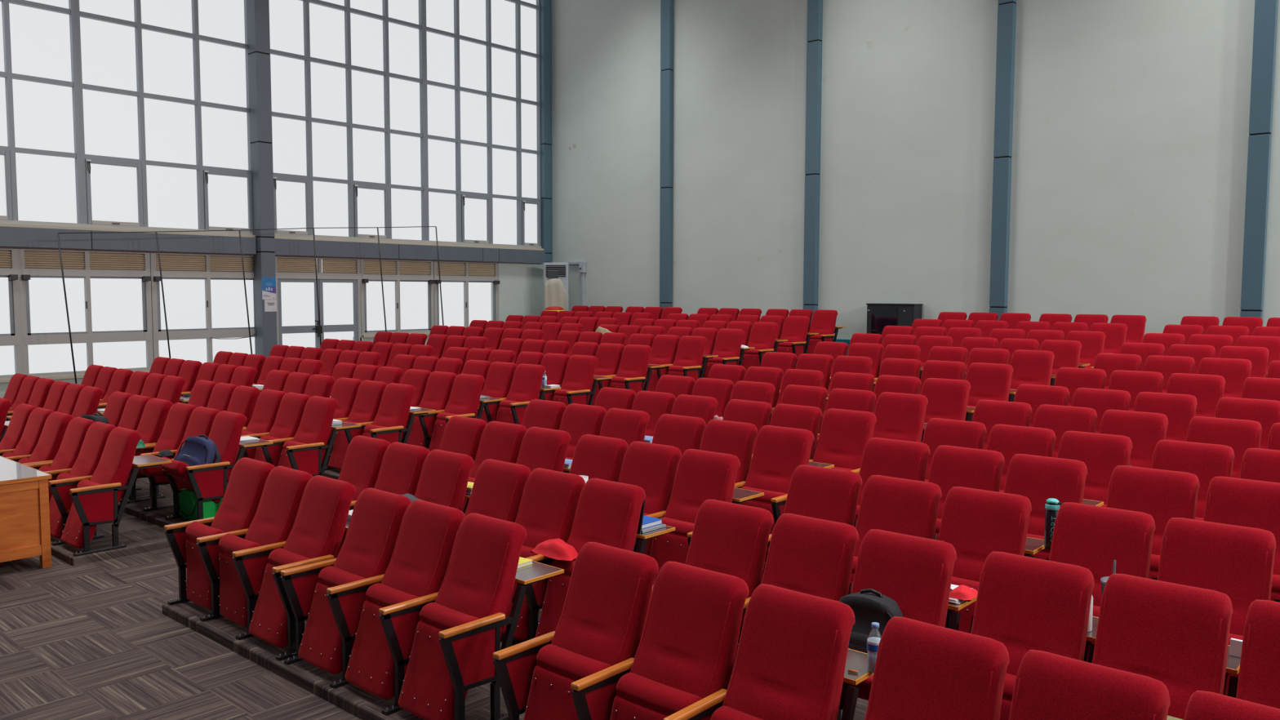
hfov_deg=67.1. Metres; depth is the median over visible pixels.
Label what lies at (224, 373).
seat
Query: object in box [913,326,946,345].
seat
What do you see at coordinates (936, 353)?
seat
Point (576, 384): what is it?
seat
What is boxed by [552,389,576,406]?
seat cushion
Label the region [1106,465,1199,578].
seat
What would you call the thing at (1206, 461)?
seat
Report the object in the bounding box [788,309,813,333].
seat
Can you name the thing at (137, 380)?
seat
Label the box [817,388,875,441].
seat
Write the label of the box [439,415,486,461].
seat
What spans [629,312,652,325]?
seat
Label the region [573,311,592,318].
seat
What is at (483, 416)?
seat cushion
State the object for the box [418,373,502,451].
seat
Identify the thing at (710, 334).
seat
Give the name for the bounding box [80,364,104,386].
seat
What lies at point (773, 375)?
seat
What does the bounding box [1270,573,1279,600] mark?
seat cushion
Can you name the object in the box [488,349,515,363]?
seat
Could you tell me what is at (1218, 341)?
seat
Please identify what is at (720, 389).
seat
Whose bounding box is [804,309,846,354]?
seat
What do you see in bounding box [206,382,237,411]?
seat
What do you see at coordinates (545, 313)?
seat
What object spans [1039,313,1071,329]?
seat
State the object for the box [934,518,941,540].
seat cushion
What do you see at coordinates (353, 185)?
window
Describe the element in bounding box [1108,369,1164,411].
seat
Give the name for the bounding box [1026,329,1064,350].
seat
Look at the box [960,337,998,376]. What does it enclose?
seat
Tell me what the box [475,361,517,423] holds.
seat
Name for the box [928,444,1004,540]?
seat
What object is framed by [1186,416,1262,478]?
seat
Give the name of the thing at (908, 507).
seat
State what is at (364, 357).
seat
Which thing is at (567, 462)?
book
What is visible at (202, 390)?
seat
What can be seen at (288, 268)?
door
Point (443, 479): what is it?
seat
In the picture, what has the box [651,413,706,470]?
seat
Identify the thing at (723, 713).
seat cushion
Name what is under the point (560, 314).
seat
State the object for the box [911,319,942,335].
seat
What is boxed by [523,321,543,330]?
seat
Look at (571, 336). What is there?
seat
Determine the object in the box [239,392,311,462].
seat
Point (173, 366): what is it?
seat
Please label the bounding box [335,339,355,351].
seat
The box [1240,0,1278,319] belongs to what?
column
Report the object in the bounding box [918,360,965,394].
seat
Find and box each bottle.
[542,371,546,386]
[866,622,880,672]
[1044,497,1063,550]
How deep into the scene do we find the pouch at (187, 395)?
12.95 m
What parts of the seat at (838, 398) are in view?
backrest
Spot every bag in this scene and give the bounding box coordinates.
[136,440,145,448]
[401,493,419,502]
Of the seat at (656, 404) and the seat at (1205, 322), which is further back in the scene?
the seat at (1205, 322)
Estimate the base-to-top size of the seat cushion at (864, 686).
0.245 m
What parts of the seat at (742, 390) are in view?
backrest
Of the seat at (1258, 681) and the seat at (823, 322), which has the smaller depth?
the seat at (1258, 681)
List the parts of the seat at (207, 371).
backrest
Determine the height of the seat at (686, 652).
1.027 m
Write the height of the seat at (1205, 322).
1.027 m
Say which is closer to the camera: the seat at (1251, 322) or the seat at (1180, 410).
the seat at (1180, 410)
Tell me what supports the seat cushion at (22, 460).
on the seat at (55, 427)
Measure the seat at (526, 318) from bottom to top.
1.027 m
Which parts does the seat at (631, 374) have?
frame, panel, armrest, backrest, armrest, panel, frame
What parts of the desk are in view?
rail, panel, rail, edge trim, leg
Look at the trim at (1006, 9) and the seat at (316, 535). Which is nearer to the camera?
the seat at (316, 535)
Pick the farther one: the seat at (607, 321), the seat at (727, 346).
the seat at (607, 321)
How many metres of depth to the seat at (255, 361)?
15.23 m
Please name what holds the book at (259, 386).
on the seat at (242, 375)
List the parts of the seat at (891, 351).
backrest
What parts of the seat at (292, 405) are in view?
frame, panel, armrest, backrest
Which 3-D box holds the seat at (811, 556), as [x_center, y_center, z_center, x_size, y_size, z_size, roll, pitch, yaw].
[0.751,1.373,5.028,0.527,1.027,0.614,4,5,41]
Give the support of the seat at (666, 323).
on the floor
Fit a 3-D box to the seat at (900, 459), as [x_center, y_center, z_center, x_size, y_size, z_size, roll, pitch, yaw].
[1.670,1.103,6.848,0.527,1.027,0.614,4,5,41]
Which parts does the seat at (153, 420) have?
frame, backrest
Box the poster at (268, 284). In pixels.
[262,277,275,299]
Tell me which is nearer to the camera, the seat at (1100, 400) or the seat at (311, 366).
the seat at (1100, 400)
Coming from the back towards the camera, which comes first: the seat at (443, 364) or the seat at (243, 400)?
the seat at (443, 364)
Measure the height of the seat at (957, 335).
1.027 m
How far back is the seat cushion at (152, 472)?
9.40 m
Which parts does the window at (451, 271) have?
sliding sash, sliding sash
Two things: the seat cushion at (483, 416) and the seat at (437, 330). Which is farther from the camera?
the seat at (437, 330)
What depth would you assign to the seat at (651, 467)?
7.11 m
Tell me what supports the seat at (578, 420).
on the floor
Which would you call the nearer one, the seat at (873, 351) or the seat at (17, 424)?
the seat at (17, 424)
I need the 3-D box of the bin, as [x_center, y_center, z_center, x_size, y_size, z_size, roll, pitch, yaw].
[-1.992,-0.745,22.497,0.460,1.005,0.460,4,5,41]
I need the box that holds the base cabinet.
[866,303,923,334]
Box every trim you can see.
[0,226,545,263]
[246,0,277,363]
[539,0,552,262]
[659,0,674,309]
[803,0,822,324]
[989,0,1016,320]
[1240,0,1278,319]
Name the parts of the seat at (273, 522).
panel, frame, armrest, backrest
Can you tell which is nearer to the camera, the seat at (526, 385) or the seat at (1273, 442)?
the seat at (1273, 442)
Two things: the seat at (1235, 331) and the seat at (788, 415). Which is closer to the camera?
the seat at (788, 415)
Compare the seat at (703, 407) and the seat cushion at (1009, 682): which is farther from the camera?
the seat at (703, 407)
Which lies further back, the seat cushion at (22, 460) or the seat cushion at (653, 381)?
the seat cushion at (653, 381)
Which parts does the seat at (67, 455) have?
armrest, backrest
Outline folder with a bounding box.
[636,492,646,533]
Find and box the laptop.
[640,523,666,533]
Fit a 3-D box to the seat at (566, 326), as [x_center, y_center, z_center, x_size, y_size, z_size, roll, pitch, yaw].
[-1.371,-0.173,18.179,0.579,1.027,0.856,4,5,41]
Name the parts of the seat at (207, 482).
frame, panel, armrest, panel, frame, backrest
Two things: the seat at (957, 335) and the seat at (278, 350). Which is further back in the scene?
the seat at (278, 350)
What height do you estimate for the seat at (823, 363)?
1.027 m
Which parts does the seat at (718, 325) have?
backrest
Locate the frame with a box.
[57,226,444,383]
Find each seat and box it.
[0,375,39,439]
[0,397,11,442]
[0,403,36,450]
[0,407,53,457]
[1,377,55,435]
[3,373,27,407]
[4,411,73,465]
[8,380,70,421]
[25,416,94,471]
[44,421,116,537]
[48,426,171,556]
[57,382,85,415]
[71,386,105,417]
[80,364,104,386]
[93,366,117,399]
[96,370,150,415]
[98,368,133,404]
[102,391,132,426]
[117,394,151,431]
[119,398,173,502]
[126,402,196,503]
[130,406,219,511]
[140,373,167,398]
[149,356,170,374]
[156,375,188,404]
[160,410,273,519]
[163,358,185,376]
[164,457,275,609]
[177,360,202,392]
[178,362,220,402]
[185,364,237,404]
[187,379,217,407]
[196,466,312,627]
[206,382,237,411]
[213,351,233,364]
[226,385,260,427]
[226,389,285,481]
[227,352,248,366]
[230,365,262,391]
[231,475,355,660]
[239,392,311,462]
[243,354,266,384]
[252,355,284,385]
[257,357,302,399]
[261,395,360,476]
[262,369,290,391]
[269,344,288,357]
[280,488,411,674]
[283,372,311,394]
[284,346,305,358]
[297,359,323,375]
[300,346,323,360]
[303,374,335,397]
[319,348,342,376]
[320,338,339,359]
[321,377,362,464]
[324,380,387,470]
[326,499,465,699]
[330,362,357,395]
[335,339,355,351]
[337,350,360,364]
[337,435,390,501]
[340,442,430,548]
[344,382,435,444]
[351,340,373,352]
[351,364,379,381]
[355,351,381,365]
[371,331,392,351]
[372,342,394,367]
[373,366,403,384]
[378,513,564,719]
[386,342,413,367]
[389,332,409,343]
[391,354,417,383]
[400,371,457,447]
[401,368,431,406]
[405,333,427,345]
[408,344,432,356]
[412,355,439,373]
[413,448,474,513]
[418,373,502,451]
[426,324,448,344]
[426,333,448,358]
[434,357,462,374]
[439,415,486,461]
[440,335,466,357]
[444,346,469,373]
[445,325,465,336]
[461,347,491,373]
[462,326,483,337]
[462,360,491,391]
[462,421,527,511]
[463,336,487,349]
[464,458,531,522]
[469,320,487,337]
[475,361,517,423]
[482,320,504,337]
[483,327,504,351]
[484,364,560,425]
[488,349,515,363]
[493,542,658,719]
[497,328,523,350]
[499,337,524,364]
[501,467,585,640]
[502,320,522,329]
[505,315,524,322]
[515,351,544,365]
[516,426,571,473]
[520,315,540,329]
[520,328,543,341]
[520,338,546,353]
[521,399,566,430]
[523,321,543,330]
[525,478,675,639]
[537,352,569,399]
[538,315,558,324]
[539,355,612,406]
[540,310,558,317]
[541,322,562,342]
[542,340,569,355]
[556,311,574,323]
[556,330,580,356]
[559,403,606,459]
[560,316,579,324]
[560,323,582,332]
[563,408,649,472]
[568,434,628,482]
[569,342,599,357]
[570,561,748,719]
[571,305,588,312]
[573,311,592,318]
[577,316,598,333]
[577,331,602,345]
[587,306,605,317]
[587,342,624,405]
[594,311,613,319]
[595,317,617,331]
[595,386,635,411]
[597,344,664,395]
[599,324,619,333]
[600,332,626,345]
[604,306,622,313]
[612,311,632,327]
[617,324,641,346]
[617,441,681,515]
[625,306,644,314]
[627,333,654,347]
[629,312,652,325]
[631,391,675,436]
[632,318,655,328]
[633,448,764,585]
[640,325,664,337]
[643,306,662,321]
[643,334,679,391]
[650,499,773,598]
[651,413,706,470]
[653,319,676,334]
[655,374,695,399]
[656,335,718,387]
[660,306,682,319]
[663,583,873,719]
[666,313,688,322]
[667,326,693,338]
[671,394,717,441]
[675,320,699,330]
[687,313,710,328]
[691,327,718,355]
[692,377,733,417]
[697,307,718,316]
[699,328,755,377]
[699,419,757,483]
[702,320,727,377]
[707,364,746,397]
[709,314,732,324]
[717,307,739,321]
[722,399,772,453]
[726,320,752,346]
[730,380,774,425]
[731,425,834,534]
[736,315,759,337]
[737,321,787,381]
[737,513,858,643]
[738,308,761,321]
[743,366,783,408]
[751,403,822,460]
[760,315,784,339]
[760,351,797,390]
[764,464,862,562]
[765,308,789,329]
[768,368,828,425]
[773,315,818,368]
[778,353,833,394]
[780,384,827,433]
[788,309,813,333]
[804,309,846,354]
[808,408,876,473]
[813,341,848,376]
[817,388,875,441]
[822,372,875,417]
[823,355,876,412]
[829,342,883,379]
[836,528,977,719]
[847,333,882,354]
[849,475,942,582]
[854,437,930,519]
[864,616,1009,719]
[872,344,923,391]
[872,374,920,413]
[872,391,928,442]
[878,358,921,377]
[880,325,913,345]
[880,333,916,366]
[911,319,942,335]
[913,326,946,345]
[917,335,952,367]
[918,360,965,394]
[920,377,975,442]
[922,417,986,481]
[928,346,968,380]
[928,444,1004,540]
[937,311,967,327]
[937,486,1044,633]
[942,319,974,336]
[946,327,981,346]
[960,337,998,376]
[964,347,1009,380]
[965,362,1016,421]
[968,312,998,328]
[968,551,1098,719]
[972,400,1031,449]
[975,320,1008,337]
[986,424,1055,493]
[989,328,1025,348]
[999,312,1031,328]
[999,337,1039,364]
[1004,453,1103,559]
[1008,649,1169,719]
[1009,349,1056,390]
[1013,383,1069,426]
[1016,320,1050,338]
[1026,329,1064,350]
[1033,404,1097,457]
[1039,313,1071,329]
[1040,339,1089,374]
[1046,502,1155,661]
[1052,321,1088,340]
[1053,367,1106,406]
[1057,431,1132,506]
[1066,330,1106,368]
[1071,387,1130,433]
[1073,314,1108,331]
[1087,573,1240,719]
[1089,322,1127,353]
[1093,353,1142,389]
[1099,409,1168,468]
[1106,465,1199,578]
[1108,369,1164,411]
[1110,315,1146,342]
[1120,342,1164,371]
[1133,391,1197,441]
[1142,333,1185,355]
[1143,355,1195,393]
[1151,440,1234,520]
[1151,517,1275,695]
[1162,324,1203,344]
[1166,373,1225,417]
[1167,344,1215,373]
[1180,315,1219,334]
[1183,690,1279,719]
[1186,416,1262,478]
[1187,333,1233,358]
[1198,357,1252,398]
[1203,476,1279,600]
[1206,325,1248,346]
[1214,396,1279,448]
[1218,346,1269,377]
[1222,316,1262,335]
[1227,600,1279,708]
[1236,335,1279,372]
[1240,448,1279,483]
[1241,377,1279,401]
[1253,326,1279,337]
[1266,317,1279,327]
[1266,360,1279,378]
[1266,422,1279,450]
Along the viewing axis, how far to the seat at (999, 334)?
13.73 m
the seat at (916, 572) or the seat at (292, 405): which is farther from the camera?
the seat at (292, 405)
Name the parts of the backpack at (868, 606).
carry handle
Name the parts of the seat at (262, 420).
backrest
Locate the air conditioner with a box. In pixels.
[543,262,568,311]
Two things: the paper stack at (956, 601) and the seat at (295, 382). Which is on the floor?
the seat at (295, 382)
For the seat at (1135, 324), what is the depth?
14.39 m
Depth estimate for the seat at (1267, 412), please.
7.99 m
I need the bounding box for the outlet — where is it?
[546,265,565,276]
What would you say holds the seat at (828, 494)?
on the floor
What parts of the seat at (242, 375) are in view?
backrest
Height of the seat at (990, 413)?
1.027 m
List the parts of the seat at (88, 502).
panel, armrest, frame, armrest, panel, frame, backrest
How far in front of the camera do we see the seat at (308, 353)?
16.00 m
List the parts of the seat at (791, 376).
backrest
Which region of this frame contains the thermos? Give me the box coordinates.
[1087,594,1093,631]
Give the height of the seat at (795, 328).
1.027 m
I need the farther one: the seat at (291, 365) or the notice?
the notice
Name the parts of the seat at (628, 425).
backrest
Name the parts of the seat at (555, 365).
backrest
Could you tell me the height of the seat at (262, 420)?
1.027 m
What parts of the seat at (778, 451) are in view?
armrest, frame, backrest, armrest, panel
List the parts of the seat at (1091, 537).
backrest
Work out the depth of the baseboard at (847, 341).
18.33 m
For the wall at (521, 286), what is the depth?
23.00 m
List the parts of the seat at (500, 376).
backrest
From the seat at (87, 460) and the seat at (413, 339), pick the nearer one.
the seat at (87, 460)
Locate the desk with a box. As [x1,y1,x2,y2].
[0,455,51,568]
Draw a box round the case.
[848,668,857,673]
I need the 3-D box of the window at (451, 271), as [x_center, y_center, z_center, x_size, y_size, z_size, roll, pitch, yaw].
[-3.920,-1.418,21.907,0.190,1.641,1.839,4,5,41]
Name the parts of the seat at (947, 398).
backrest, frame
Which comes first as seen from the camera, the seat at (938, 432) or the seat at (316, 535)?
the seat at (316, 535)
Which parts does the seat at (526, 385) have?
frame, panel, armrest, panel, backrest, frame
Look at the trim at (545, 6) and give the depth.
23.30 m
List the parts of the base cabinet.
glass door, vent panel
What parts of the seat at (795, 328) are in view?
backrest, armrest, panel, frame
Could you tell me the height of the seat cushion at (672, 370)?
0.534 m
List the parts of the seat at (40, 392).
backrest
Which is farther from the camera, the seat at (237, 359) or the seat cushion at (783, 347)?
the seat cushion at (783, 347)
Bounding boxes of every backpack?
[80,413,109,424]
[168,434,221,472]
[839,588,903,653]
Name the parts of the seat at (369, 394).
frame, panel, armrest, backrest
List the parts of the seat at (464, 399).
frame, panel, armrest, armrest, backrest, frame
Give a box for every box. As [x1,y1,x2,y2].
[178,488,222,520]
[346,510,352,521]
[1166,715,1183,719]
[1229,638,1242,657]
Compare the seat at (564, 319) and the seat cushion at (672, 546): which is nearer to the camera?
the seat cushion at (672, 546)
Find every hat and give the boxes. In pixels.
[530,538,577,561]
[595,326,613,334]
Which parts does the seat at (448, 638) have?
panel, frame, armrest, armrest, panel, backrest, frame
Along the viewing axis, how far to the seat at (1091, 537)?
5.05 m
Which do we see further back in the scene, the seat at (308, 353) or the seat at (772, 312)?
the seat at (772, 312)
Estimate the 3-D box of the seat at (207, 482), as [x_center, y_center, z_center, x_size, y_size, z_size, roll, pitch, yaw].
[-4.177,1.040,9.506,0.579,1.027,0.924,4,5,41]
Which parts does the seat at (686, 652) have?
frame, panel, armrest, backrest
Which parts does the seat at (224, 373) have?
backrest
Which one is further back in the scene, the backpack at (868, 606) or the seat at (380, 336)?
the seat at (380, 336)
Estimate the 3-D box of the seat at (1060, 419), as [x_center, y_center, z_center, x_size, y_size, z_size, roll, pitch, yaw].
[3.392,0.911,7.977,0.527,1.027,0.614,4,5,41]
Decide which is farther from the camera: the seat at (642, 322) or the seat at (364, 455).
the seat at (642, 322)
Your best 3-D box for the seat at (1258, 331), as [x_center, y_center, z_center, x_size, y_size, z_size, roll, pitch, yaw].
[8.124,0.091,12.422,0.579,1.027,0.856,4,5,41]
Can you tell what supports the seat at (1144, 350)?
on the floor
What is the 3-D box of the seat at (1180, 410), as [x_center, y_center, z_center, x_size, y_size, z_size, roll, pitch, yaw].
[4.531,0.811,8.418,0.579,1.027,0.856,4,5,41]
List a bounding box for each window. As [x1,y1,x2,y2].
[0,0,255,237]
[0,246,22,382]
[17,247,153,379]
[150,251,255,362]
[270,0,543,250]
[360,257,435,337]
[433,260,499,328]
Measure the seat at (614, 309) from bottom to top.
1.027 m
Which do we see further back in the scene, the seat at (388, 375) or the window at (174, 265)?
the window at (174, 265)
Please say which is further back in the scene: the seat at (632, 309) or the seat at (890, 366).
the seat at (632, 309)
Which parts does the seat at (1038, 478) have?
backrest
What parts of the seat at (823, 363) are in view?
backrest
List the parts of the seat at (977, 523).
backrest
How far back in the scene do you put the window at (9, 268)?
15.22 m
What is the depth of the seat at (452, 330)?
18.90 m
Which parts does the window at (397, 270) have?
sliding sash, sill, sliding sash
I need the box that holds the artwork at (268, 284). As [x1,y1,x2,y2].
[262,277,275,291]
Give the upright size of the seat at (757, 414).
1.027 m
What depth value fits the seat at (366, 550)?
5.95 m
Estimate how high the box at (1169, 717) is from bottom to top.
0.085 m
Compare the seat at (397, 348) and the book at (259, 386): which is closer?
the book at (259, 386)
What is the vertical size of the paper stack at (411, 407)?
0.012 m
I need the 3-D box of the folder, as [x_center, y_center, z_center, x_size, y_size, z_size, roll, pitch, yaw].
[-0.061,0.952,6.116,0.215,0.258,0.062,4,5,41]
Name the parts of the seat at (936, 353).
backrest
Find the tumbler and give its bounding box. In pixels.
[1100,560,1115,596]
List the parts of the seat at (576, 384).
frame, panel, armrest, panel, backrest, frame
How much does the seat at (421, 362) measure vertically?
1.027 m
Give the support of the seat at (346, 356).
on the floor
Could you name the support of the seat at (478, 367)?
on the floor
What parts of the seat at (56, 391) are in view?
backrest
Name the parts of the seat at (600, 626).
panel, frame, armrest, backrest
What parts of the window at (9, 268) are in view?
sill, sliding sash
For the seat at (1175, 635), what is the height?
1.027 m
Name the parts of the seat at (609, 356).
backrest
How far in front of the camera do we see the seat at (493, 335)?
18.08 m
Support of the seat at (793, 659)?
on the floor
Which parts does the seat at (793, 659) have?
armrest, frame, panel, backrest, frame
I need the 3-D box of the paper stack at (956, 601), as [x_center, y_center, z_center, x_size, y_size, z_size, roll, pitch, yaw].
[1.515,1.165,4.873,0.294,0.018,0.265,4,5,41]
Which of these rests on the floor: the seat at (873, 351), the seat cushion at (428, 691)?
the seat at (873, 351)
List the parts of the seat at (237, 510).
panel, frame, armrest, backrest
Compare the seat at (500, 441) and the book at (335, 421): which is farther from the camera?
the book at (335, 421)
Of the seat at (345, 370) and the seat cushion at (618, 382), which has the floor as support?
the seat at (345, 370)
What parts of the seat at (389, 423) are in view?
frame, panel, armrest, armrest, panel, frame, backrest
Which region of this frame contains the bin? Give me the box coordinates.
[545,306,564,311]
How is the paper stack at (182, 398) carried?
on the seat at (171, 388)
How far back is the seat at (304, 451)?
10.15 m
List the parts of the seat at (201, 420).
armrest, frame, panel, backrest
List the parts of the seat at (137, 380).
backrest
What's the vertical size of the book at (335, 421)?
0.022 m
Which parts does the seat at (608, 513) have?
armrest, frame, panel, backrest, frame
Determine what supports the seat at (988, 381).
on the floor
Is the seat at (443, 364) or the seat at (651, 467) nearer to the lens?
the seat at (651, 467)
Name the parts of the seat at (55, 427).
armrest, armrest, backrest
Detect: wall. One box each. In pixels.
[0,262,547,398]
[547,0,1279,339]
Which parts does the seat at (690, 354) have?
frame, panel, backrest, armrest, panel, frame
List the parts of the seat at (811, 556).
panel, armrest, backrest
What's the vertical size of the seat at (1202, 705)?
1.027 m
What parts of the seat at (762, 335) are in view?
backrest, armrest, frame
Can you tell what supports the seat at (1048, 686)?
on the floor
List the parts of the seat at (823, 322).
backrest, armrest, panel, frame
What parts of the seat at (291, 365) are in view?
backrest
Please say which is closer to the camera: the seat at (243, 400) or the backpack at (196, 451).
the backpack at (196, 451)
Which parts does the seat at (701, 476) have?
panel, frame, armrest, armrest, backrest, frame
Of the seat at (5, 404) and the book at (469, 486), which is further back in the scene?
the seat at (5, 404)
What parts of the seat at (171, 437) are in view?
panel, frame, armrest, backrest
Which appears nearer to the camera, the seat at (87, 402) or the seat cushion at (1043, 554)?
the seat cushion at (1043, 554)
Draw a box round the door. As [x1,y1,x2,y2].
[275,255,361,347]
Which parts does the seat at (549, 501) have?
backrest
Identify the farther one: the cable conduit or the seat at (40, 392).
the cable conduit
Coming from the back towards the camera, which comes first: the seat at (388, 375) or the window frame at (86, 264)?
the window frame at (86, 264)
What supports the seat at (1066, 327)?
on the floor
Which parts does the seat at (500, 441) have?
backrest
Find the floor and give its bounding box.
[0,391,868,719]
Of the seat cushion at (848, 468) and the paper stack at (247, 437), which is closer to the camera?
the seat cushion at (848, 468)
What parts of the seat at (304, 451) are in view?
frame, panel, armrest, armrest, panel, frame, backrest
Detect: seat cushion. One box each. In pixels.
[1,452,18,457]
[17,457,37,463]
[38,465,58,471]
[48,471,79,537]
[61,479,102,548]
[130,465,166,477]
[160,457,220,503]
[184,521,224,609]
[217,533,260,627]
[227,431,256,479]
[248,547,311,648]
[253,435,280,462]
[278,440,306,468]
[297,565,366,674]
[321,417,333,464]
[328,420,358,470]
[345,582,419,699]
[362,424,387,437]
[398,602,479,719]
[406,415,431,447]
[428,412,457,451]
[462,476,475,511]
[475,402,488,423]
[495,400,522,423]
[501,545,539,640]
[523,644,611,719]
[535,559,575,637]
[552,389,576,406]
[587,374,601,405]
[609,376,627,389]
[610,672,702,719]
[643,364,658,391]
[649,517,694,585]
[667,365,685,376]
[704,356,725,377]
[710,706,762,719]
[740,486,786,534]
[741,349,760,381]
[777,342,792,352]
[804,334,822,354]
[830,466,853,471]
[849,555,857,582]
[852,675,873,700]
[854,505,859,519]
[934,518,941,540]
[999,673,1016,719]
[1026,533,1050,559]
[1087,605,1100,661]
[1148,554,1159,578]
[1195,516,1204,520]
[1225,633,1243,695]
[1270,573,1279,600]
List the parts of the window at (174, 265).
sliding sash, sliding sash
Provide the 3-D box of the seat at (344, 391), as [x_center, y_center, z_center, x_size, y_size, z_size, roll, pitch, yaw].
[-3.731,0.747,11.629,0.527,1.027,0.614,4,5,41]
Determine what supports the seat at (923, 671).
on the floor
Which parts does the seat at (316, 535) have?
panel, frame, armrest, frame, armrest, backrest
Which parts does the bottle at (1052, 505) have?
lid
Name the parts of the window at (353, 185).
sash, sash, sill, sash, sash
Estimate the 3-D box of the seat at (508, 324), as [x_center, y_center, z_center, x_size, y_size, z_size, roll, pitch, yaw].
[-2.636,-0.257,19.299,0.579,1.027,0.856,4,5,41]
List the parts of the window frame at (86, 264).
sliding sash, sill, sliding sash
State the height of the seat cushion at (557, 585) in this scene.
0.534 m
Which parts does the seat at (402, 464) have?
frame, armrest, backrest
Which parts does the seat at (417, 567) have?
panel, frame, armrest, backrest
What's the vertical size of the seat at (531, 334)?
1.027 m
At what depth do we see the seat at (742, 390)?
10.13 m
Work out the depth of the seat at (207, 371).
14.13 m
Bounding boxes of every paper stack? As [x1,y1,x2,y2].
[179,397,189,399]
[240,435,259,441]
[409,406,422,409]
[948,584,971,604]
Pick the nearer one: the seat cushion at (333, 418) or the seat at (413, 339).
the seat cushion at (333, 418)
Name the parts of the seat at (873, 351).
backrest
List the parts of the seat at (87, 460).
panel, armrest, frame, backrest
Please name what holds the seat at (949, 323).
on the floor
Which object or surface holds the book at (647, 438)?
on the book
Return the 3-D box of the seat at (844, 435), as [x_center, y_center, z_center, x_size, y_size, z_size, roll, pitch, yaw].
[1.726,0.953,8.297,0.579,1.027,0.855,4,5,41]
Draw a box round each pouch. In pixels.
[157,449,173,456]
[182,393,191,397]
[713,415,723,420]
[949,584,977,601]
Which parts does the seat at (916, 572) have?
frame, backrest, frame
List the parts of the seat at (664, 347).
backrest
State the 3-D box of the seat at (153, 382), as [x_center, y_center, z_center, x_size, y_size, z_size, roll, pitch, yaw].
[-6.753,0.712,13.005,0.527,1.027,0.614,4,5,41]
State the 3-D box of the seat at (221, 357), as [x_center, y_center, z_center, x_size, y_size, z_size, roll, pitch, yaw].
[-7.098,0.383,15.947,0.527,1.027,0.614,4,5,41]
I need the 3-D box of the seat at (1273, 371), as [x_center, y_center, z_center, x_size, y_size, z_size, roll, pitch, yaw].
[6.515,0.538,9.722,0.527,1.027,0.614,4,5,41]
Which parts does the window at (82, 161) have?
sash, sash, sill, sash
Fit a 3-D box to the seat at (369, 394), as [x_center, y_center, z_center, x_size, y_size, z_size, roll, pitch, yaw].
[-3.334,0.773,11.278,0.527,1.027,0.614,4,5,41]
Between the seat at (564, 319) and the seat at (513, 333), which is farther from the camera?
the seat at (564, 319)
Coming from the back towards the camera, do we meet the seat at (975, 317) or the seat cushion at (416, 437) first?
the seat at (975, 317)
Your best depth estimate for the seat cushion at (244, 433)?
10.81 m
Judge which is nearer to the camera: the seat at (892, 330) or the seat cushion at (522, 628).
the seat cushion at (522, 628)
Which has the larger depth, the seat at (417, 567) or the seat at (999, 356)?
the seat at (999, 356)
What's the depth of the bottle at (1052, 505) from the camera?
5.42 m
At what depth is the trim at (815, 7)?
18.52 m
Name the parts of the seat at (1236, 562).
backrest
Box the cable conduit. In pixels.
[566,261,586,305]
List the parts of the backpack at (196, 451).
carry handle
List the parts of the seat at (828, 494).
panel, backrest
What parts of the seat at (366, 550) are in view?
panel, frame, armrest, backrest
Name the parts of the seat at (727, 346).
panel, backrest, panel, armrest, frame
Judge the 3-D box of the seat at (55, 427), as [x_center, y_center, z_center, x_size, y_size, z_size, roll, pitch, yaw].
[-6.077,1.065,9.917,0.579,1.027,0.856,4,5,41]
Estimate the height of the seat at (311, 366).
1.027 m
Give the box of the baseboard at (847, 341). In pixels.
[835,338,850,355]
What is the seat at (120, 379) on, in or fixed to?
on the floor
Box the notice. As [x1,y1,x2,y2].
[264,299,276,311]
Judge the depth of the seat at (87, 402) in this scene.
11.91 m
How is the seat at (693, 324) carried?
on the floor
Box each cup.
[578,475,588,483]
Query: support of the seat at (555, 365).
on the floor
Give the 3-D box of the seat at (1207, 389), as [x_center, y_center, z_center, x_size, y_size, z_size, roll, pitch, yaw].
[5.279,0.656,9.250,0.579,1.027,0.856,4,5,41]
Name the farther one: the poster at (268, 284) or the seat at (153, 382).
the poster at (268, 284)
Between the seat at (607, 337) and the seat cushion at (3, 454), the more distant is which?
the seat at (607, 337)
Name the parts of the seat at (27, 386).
backrest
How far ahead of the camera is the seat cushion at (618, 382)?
13.90 m
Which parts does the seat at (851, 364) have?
backrest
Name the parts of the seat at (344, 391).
backrest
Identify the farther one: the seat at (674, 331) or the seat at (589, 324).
the seat at (589, 324)
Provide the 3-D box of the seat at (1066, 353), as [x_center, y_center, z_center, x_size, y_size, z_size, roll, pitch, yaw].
[5.295,0.267,12.277,0.579,1.027,0.856,4,5,41]
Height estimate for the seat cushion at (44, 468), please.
0.534 m
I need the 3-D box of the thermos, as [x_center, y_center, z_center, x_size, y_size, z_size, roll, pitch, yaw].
[2.000,1.106,4.335,0.060,0.215,0.060,4,5,41]
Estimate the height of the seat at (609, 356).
1.027 m
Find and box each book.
[252,384,263,388]
[332,419,342,423]
[466,481,473,490]
[517,556,533,568]
[543,384,559,387]
[564,458,572,466]
[641,515,662,528]
[644,435,653,443]
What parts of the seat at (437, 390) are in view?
backrest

